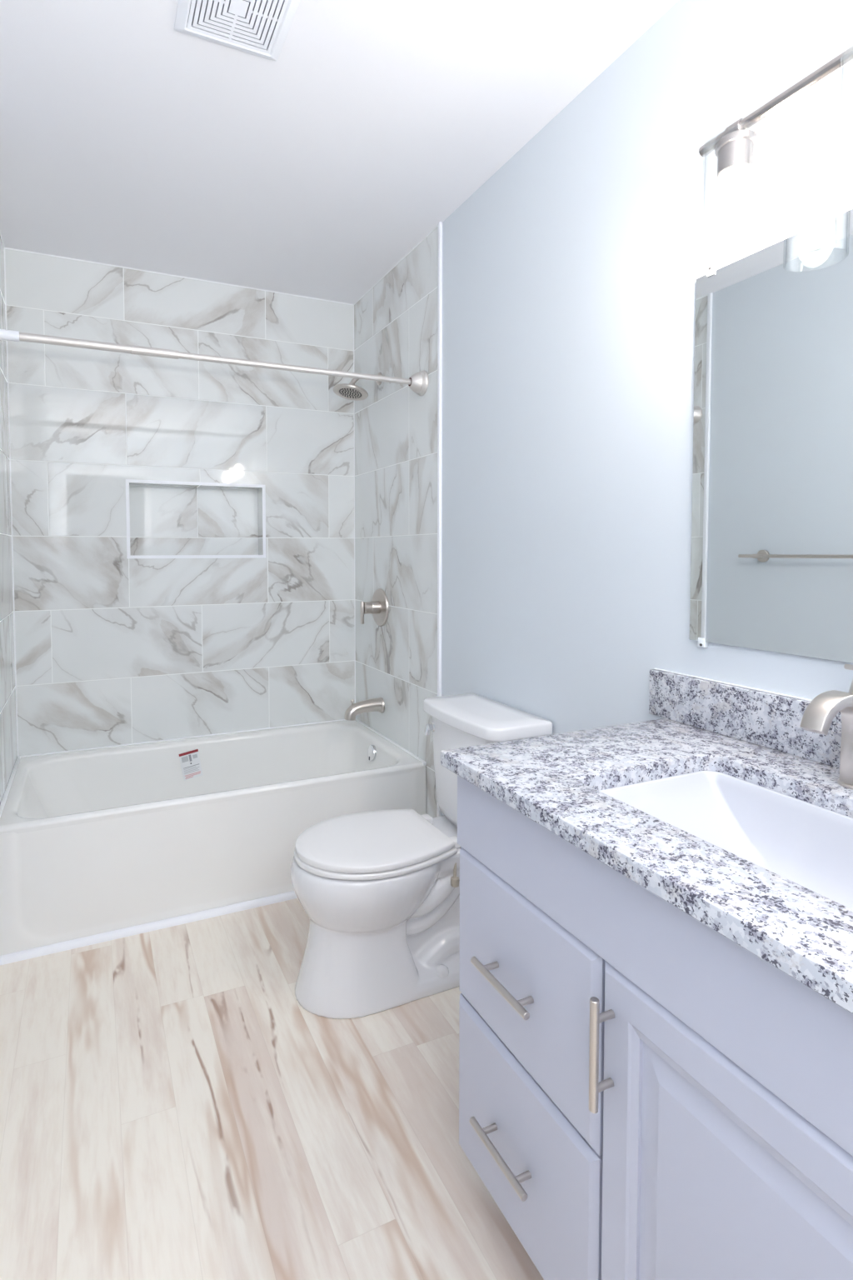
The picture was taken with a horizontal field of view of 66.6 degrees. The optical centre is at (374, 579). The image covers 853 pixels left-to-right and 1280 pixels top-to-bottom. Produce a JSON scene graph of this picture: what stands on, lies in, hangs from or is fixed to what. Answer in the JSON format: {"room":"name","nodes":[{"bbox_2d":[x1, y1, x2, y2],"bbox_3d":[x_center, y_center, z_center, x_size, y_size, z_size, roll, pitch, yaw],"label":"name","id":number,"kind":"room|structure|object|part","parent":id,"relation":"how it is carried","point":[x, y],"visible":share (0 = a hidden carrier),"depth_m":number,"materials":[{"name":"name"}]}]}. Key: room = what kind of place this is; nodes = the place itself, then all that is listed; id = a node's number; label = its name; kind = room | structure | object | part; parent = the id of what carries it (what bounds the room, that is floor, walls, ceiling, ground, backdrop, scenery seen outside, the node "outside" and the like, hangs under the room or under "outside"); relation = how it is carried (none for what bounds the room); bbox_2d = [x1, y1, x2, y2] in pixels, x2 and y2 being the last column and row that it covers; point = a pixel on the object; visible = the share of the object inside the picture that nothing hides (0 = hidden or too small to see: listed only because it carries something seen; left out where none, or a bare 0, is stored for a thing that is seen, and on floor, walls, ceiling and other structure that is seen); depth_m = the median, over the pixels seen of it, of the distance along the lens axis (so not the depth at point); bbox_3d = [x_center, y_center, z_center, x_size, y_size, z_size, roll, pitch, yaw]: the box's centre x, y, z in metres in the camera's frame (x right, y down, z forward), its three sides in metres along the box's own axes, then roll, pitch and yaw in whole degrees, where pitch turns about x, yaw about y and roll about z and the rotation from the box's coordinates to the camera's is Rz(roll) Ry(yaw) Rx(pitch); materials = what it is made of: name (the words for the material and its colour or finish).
{"room":"bathroom","nodes":[
{"label":"bathroom","id":0,"kind":"room"},
{"bbox_2d":[5,249,354,755],"bbox_3d":[-0.826,-0.105,3.016,1.508,2.472,0.200,-1,3,-24],"label":"wall","id":1,"kind":"structure","parent":0,"point":[112,648],"depth_m":2.88,"materials":[{"name":"tile"}]},
{"bbox_2d":[125,479,265,558],"bbox_3d":[-0.792,-0.268,2.913,0.612,0.342,0.004,-1,3,-24],"label":"trim","id":2,"kind":"structure","parent":1,"relation":"attached to","point":[127,481],"depth_m":2.90,"materials":[{"name":"white tile"}]},
{"bbox_2d":[0,718,426,817],"bbox_3d":[-0.631,0.732,2.614,1.499,0.013,0.757,-1,3,-24],"label":"trim","id":3,"kind":"structure","parent":1,"relation":"attached to","point":[10,782],"depth_m":2.79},
{"bbox_2d":[0,225,438,756],"bbox_3d":[-0.614,-0.295,2.526,1.500,2.052,0.852,-1,3,-24],"label":"trim","id":4,"kind":"structure","parent":1,"relation":"attached to","point":[437,225],"depth_m":2.65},
{"bbox_2d":[0,898,544,1279],"bbox_3d":[0.037,1.251,1.118,1.748,0.080,4.570,-1,3,-24],"label":"floor","id":5,"kind":"structure","parent":0,"point":[172,1108],"depth_m":1.42,"materials":[{"name":"brown wood"}]},
{"bbox_2d":[0,720,426,955],"bbox_3d":[-0.630,0.937,2.622,1.496,0.418,0.755,-1,3,-24],"label":"bathtub","id":6,"kind":"object","parent":5,"relation":"on","point":[93,842],"visible":0.75,"depth_m":2.30,"materials":[{"name":"ceramic"}]},
{"bbox_2d":[0,890,297,964],"bbox_3d":[-0.473,1.152,2.276,1.499,0.021,0.017,-1,3,-24],"label":"trim","id":7,"kind":"structure","parent":6,"relation":"attached to","point":[116,934],"depth_m":2.14,"materials":[{"name":"white paint"}]},
{"bbox_3d":[-0.011,0.773,2.881,0.027,0.073,0.072,-1,3,-24],"label":"overflow plate","id":8,"kind":"part","parent":6,"relation":"part of","materials":[{"name":"silver metal"}]},
{"bbox_2d":[290,693,552,1019],"bbox_3d":[0.104,0.792,1.917,0.707,0.778,0.430,-1,3,-24],"label":"toilet","id":9,"kind":"object","parent":5,"relation":"on","point":[379,891],"visible":0.83,"depth_m":1.80,"materials":[{"name":"ceramic"}]},
{"bbox_3d":[-0.018,0.756,1.886,0.429,0.020,0.358,-1,3,-24],"label":"lid","id":10,"kind":"part","parent":9,"relation":"part of","materials":[{"name":"white plastic"}]},
{"bbox_3d":[-0.017,0.775,1.887,0.439,0.016,0.364,-1,3,-24],"label":"seat","id":11,"kind":"part","parent":9,"relation":"part of","materials":[{"name":"white plastic"}]},
{"bbox_3d":[0.091,0.983,1.943,0.696,0.395,0.367,-1,3,-24],"label":"bowl","id":12,"kind":"part","parent":9,"relation":"part of","materials":[{"name":"ceramic"}]},
{"bbox_3d":[0.178,0.483,2.092,0.036,0.037,0.028,-1,3,-24],"label":"flush lever","id":13,"kind":"part","parent":9,"relation":"part of","materials":[{"name":"silver metal"}]},
{"bbox_3d":[0.328,0.602,2.008,0.202,0.334,0.370,-1,3,-24],"label":"tank","id":14,"kind":"part","parent":9,"relation":"part of","materials":[{"name":"ceramic"}]},
{"bbox_3d":[0.323,0.419,1.998,0.227,0.040,0.430,-1,3,-24],"label":"tank lid","id":15,"kind":"part","parent":9,"relation":"part of","materials":[{"name":"ceramic"}]},
{"bbox_2d":[457,775,852,1279],"bbox_3d":[0.591,0.792,0.945,0.614,0.848,0.918,-1,3,-24],"label":"vanity cabinet","id":16,"kind":"object","parent":5,"relation":"on","point":[644,1095],"visible":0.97,"depth_m":0.85,"materials":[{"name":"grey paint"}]},
{"bbox_3d":[0.216,0.967,1.089,0.038,0.012,0.153,-1,3,-24],"label":"handle","id":17,"kind":"part","parent":16,"relation":"part of","materials":[{"name":"silver metal"}]},
{"bbox_3d":[0.216,0.673,1.075,0.038,0.012,0.153,-1,3,-24],"label":"handle","id":18,"kind":"part","parent":16,"relation":"part of","materials":[{"name":"silver metal"}]},
{"bbox_3d":[0.244,0.966,1.095,0.020,0.302,0.378,-1,3,-24],"label":"drawer","id":19,"kind":"part","parent":16,"relation":"part of","materials":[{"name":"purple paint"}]},
{"bbox_3d":[0.244,0.664,1.082,0.020,0.291,0.378,-1,3,-24],"label":"drawer","id":20,"kind":"part","parent":16,"relation":"part of","materials":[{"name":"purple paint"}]},
{"bbox_3d":[0.306,0.636,0.870,0.038,0.153,0.012,-1,3,-24],"label":"handle","id":21,"kind":"part","parent":16,"relation":"part of","materials":[{"name":"silver metal"}]},
{"bbox_2d":[440,718,852,1014],"bbox_3d":[0.593,0.354,0.930,0.605,0.029,0.951,-1,3,-24],"label":"countertop","id":22,"kind":"structure","parent":16,"relation":"on","point":[556,781],"depth_m":0.94,"materials":[{"name":"stone"}]},
{"bbox_2d":[600,770,852,909],"bbox_3d":[0.580,0.443,0.939,0.370,0.149,0.516,-1,3,-24],"label":"sink","id":23,"kind":"object","parent":22,"relation":"in","point":[808,845],"visible":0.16,"depth_m":1.11,"materials":[{"name":"white ceramic"}]},
{"bbox_2d":[800,664,852,789],"bbox_3d":[0.741,0.235,1.023,0.160,0.201,0.060,-1,3,-24],"label":"faucet","id":24,"kind":"object","parent":22,"relation":"on","point":[818,716],"visible":1,"depth_m":1.01,"materials":[{"name":"silver metal"}]},
{"bbox_3d":[0.787,0.332,1.048,0.060,0.005,0.060,-1,3,-24],"label":"plate","id":25,"kind":"part","parent":24,"relation":"part of","materials":[{"name":"silver metal"}]},
{"bbox_3d":[0.782,0.164,1.038,0.063,0.062,0.044,-1,3,-24],"label":"lever handle","id":26,"kind":"part","parent":24,"relation":"part of","materials":[{"name":"silver metal"}]},
{"bbox_3d":[0.430,0.835,0.666,0.020,0.598,0.535,-1,3,-24],"label":"door","id":27,"kind":"part","parent":16,"relation":"part of","materials":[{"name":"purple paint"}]},
{"bbox_2d":[0,0,679,304],"bbox_3d":[0.030,-1.299,1.009,1.748,0.080,4.570,-1,3,-24],"label":"ceiling","id":28,"kind":"structure","parent":0,"point":[128,138],"depth_m":1.82,"materials":[{"name":"white paint"}]},
{"bbox_2d":[174,0,300,61],"bbox_3d":[-0.300,-1.269,1.426,0.244,0.014,0.258,-1,3,-24],"label":"ceiling vent","id":29,"kind":"object","parent":28,"relation":"in","point":[258,27],"visible":1,"depth_m":1.47,"materials":[{"name":"white plastic"}]},
{"bbox_2d":[441,0,852,815],"bbox_3d":[0.779,-0.040,1.391,0.120,2.472,4.570,-1,3,-24],"label":"wall","id":30,"kind":"structure","parent":0,"point":[570,275],"depth_m":1.64,"materials":[{"name":"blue paint"}]},
{"bbox_2d":[354,226,438,817],"bbox_3d":[0.074,-0.100,2.838,0.004,2.472,0.852,-1,3,-24],"label":"wall tile","id":31,"kind":"structure","parent":30,"relation":"attached to","point":[396,322],"depth_m":2.75,"materials":[{"name":"tile"}]},
{"bbox_2d":[333,372,382,400],"bbox_3d":[-0.076,-0.869,2.865,0.220,0.124,0.158,-1,3,-24],"label":"showerhead","id":32,"kind":"object","parent":31,"relation":"attached to","point":[350,391],"visible":0.91,"depth_m":2.85,"materials":[{"name":"silver metal"}]},
{"bbox_3d":[-0.044,-0.890,2.881,0.139,0.058,0.021,-1,3,-24],"label":"shower arm","id":33,"kind":"part","parent":32,"relation":"part of","materials":[{"name":"silver metal"}]},
{"bbox_2d":[344,697,384,720],"bbox_3d":[-0.051,0.582,2.927,0.181,0.092,0.072,-1,3,-24],"label":"tub spout","id":34,"kind":"object","parent":31,"relation":"attached to","point":[373,704],"visible":1,"depth_m":2.91,"materials":[{"name":"silver metal"}]},
{"bbox_2d":[360,588,389,626],"bbox_3d":[-0.017,0.128,2.931,0.097,0.172,0.172,-1,3,-24],"label":"shower mixer","id":35,"kind":"object","parent":31,"relation":"attached to","point":[378,607],"visible":1,"depth_m":2.91,"materials":[{"name":"silver metal"}]},
{"bbox_3d":[-0.042,0.148,2.920,0.042,0.102,0.054,-1,3,-24],"label":"lever","id":36,"kind":"part","parent":35,"relation":"part of","materials":[{"name":"silver metal"}]},
{"bbox_3d":[0.022,0.127,2.948,0.012,0.172,0.172,-1,3,-24],"label":"wall plate","id":37,"kind":"part","parent":35,"relation":"part of","materials":[{"name":"silver metal"}]},
{"bbox_2d":[436,221,442,816],"bbox_3d":[0.245,-0.083,2.438,0.013,2.472,0.017,-1,3,-24],"label":"trim","id":38,"kind":"structure","parent":30,"relation":"attached to","point":[440,224],"depth_m":2.42,"materials":[{"name":"white tile"}]},
{"bbox_2d":[649,668,841,768],"bbox_3d":[0.853,0.280,1.065,0.019,0.106,0.994,-1,3,-24],"label":"backsplash","id":39,"kind":"structure","parent":30,"relation":"attached to","point":[769,719],"depth_m":1.30,"materials":[{"name":"stone"}]},
{"bbox_2d":[690,208,852,663],"bbox_3d":[0.862,-0.242,1.026,0.013,0.804,0.836,-1,3,-24],"label":"wall mirror","id":40,"kind":"object","parent":30,"relation":"attached to","point":[772,562],"visible":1,"depth_m":1.23,"materials":[{"name":"clear mirror"}]},
{"bbox_2d":[699,45,852,225],"bbox_3d":[0.786,-0.743,0.971,0.177,0.252,0.622,-1,3,-24],"label":"vanity light","id":41,"kind":"object","parent":30,"relation":"attached to","point":[734,148],"visible":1,"depth_m":1.15,"materials":[{"name":"silver metal"}]},
{"bbox_2d":[715,118,757,225],"bbox_3d":[0.657,-0.728,1.178,0.107,0.205,0.107,-1,3,-24],"label":"lampshade","id":42,"kind":"object","parent":41,"relation":"attached to","point":[735,147],"depth_m":1.16,"materials":[{"name":"white glass"}]},
{"bbox_3d":[-0.711,-0.008,0.736,0.120,2.472,4.570,-1,3,-24],"label":"wall","id":43,"kind":"structure","parent":0,"visible":0},
{"bbox_2d":[0,235,17,804],"bbox_3d":[-1.316,-0.072,2.264,0.004,2.472,0.785,-1,3,-24],"label":"wall tile","id":44,"kind":"structure","parent":43,"relation":"attached to","point":[8,749],"depth_m":2.43,"materials":[{"name":"tile"}]},
{"bbox_2d":[0,329,429,395],"bbox_3d":[-0.497,-0.757,2.237,1.500,0.096,0.096,-1,3,-24],"label":"curtain rod","id":45,"kind":"object","parent":44,"relation":"attached to","point":[417,382],"visible":1,"depth_m":2.18,"materials":[{"name":"metal"}]}
]}

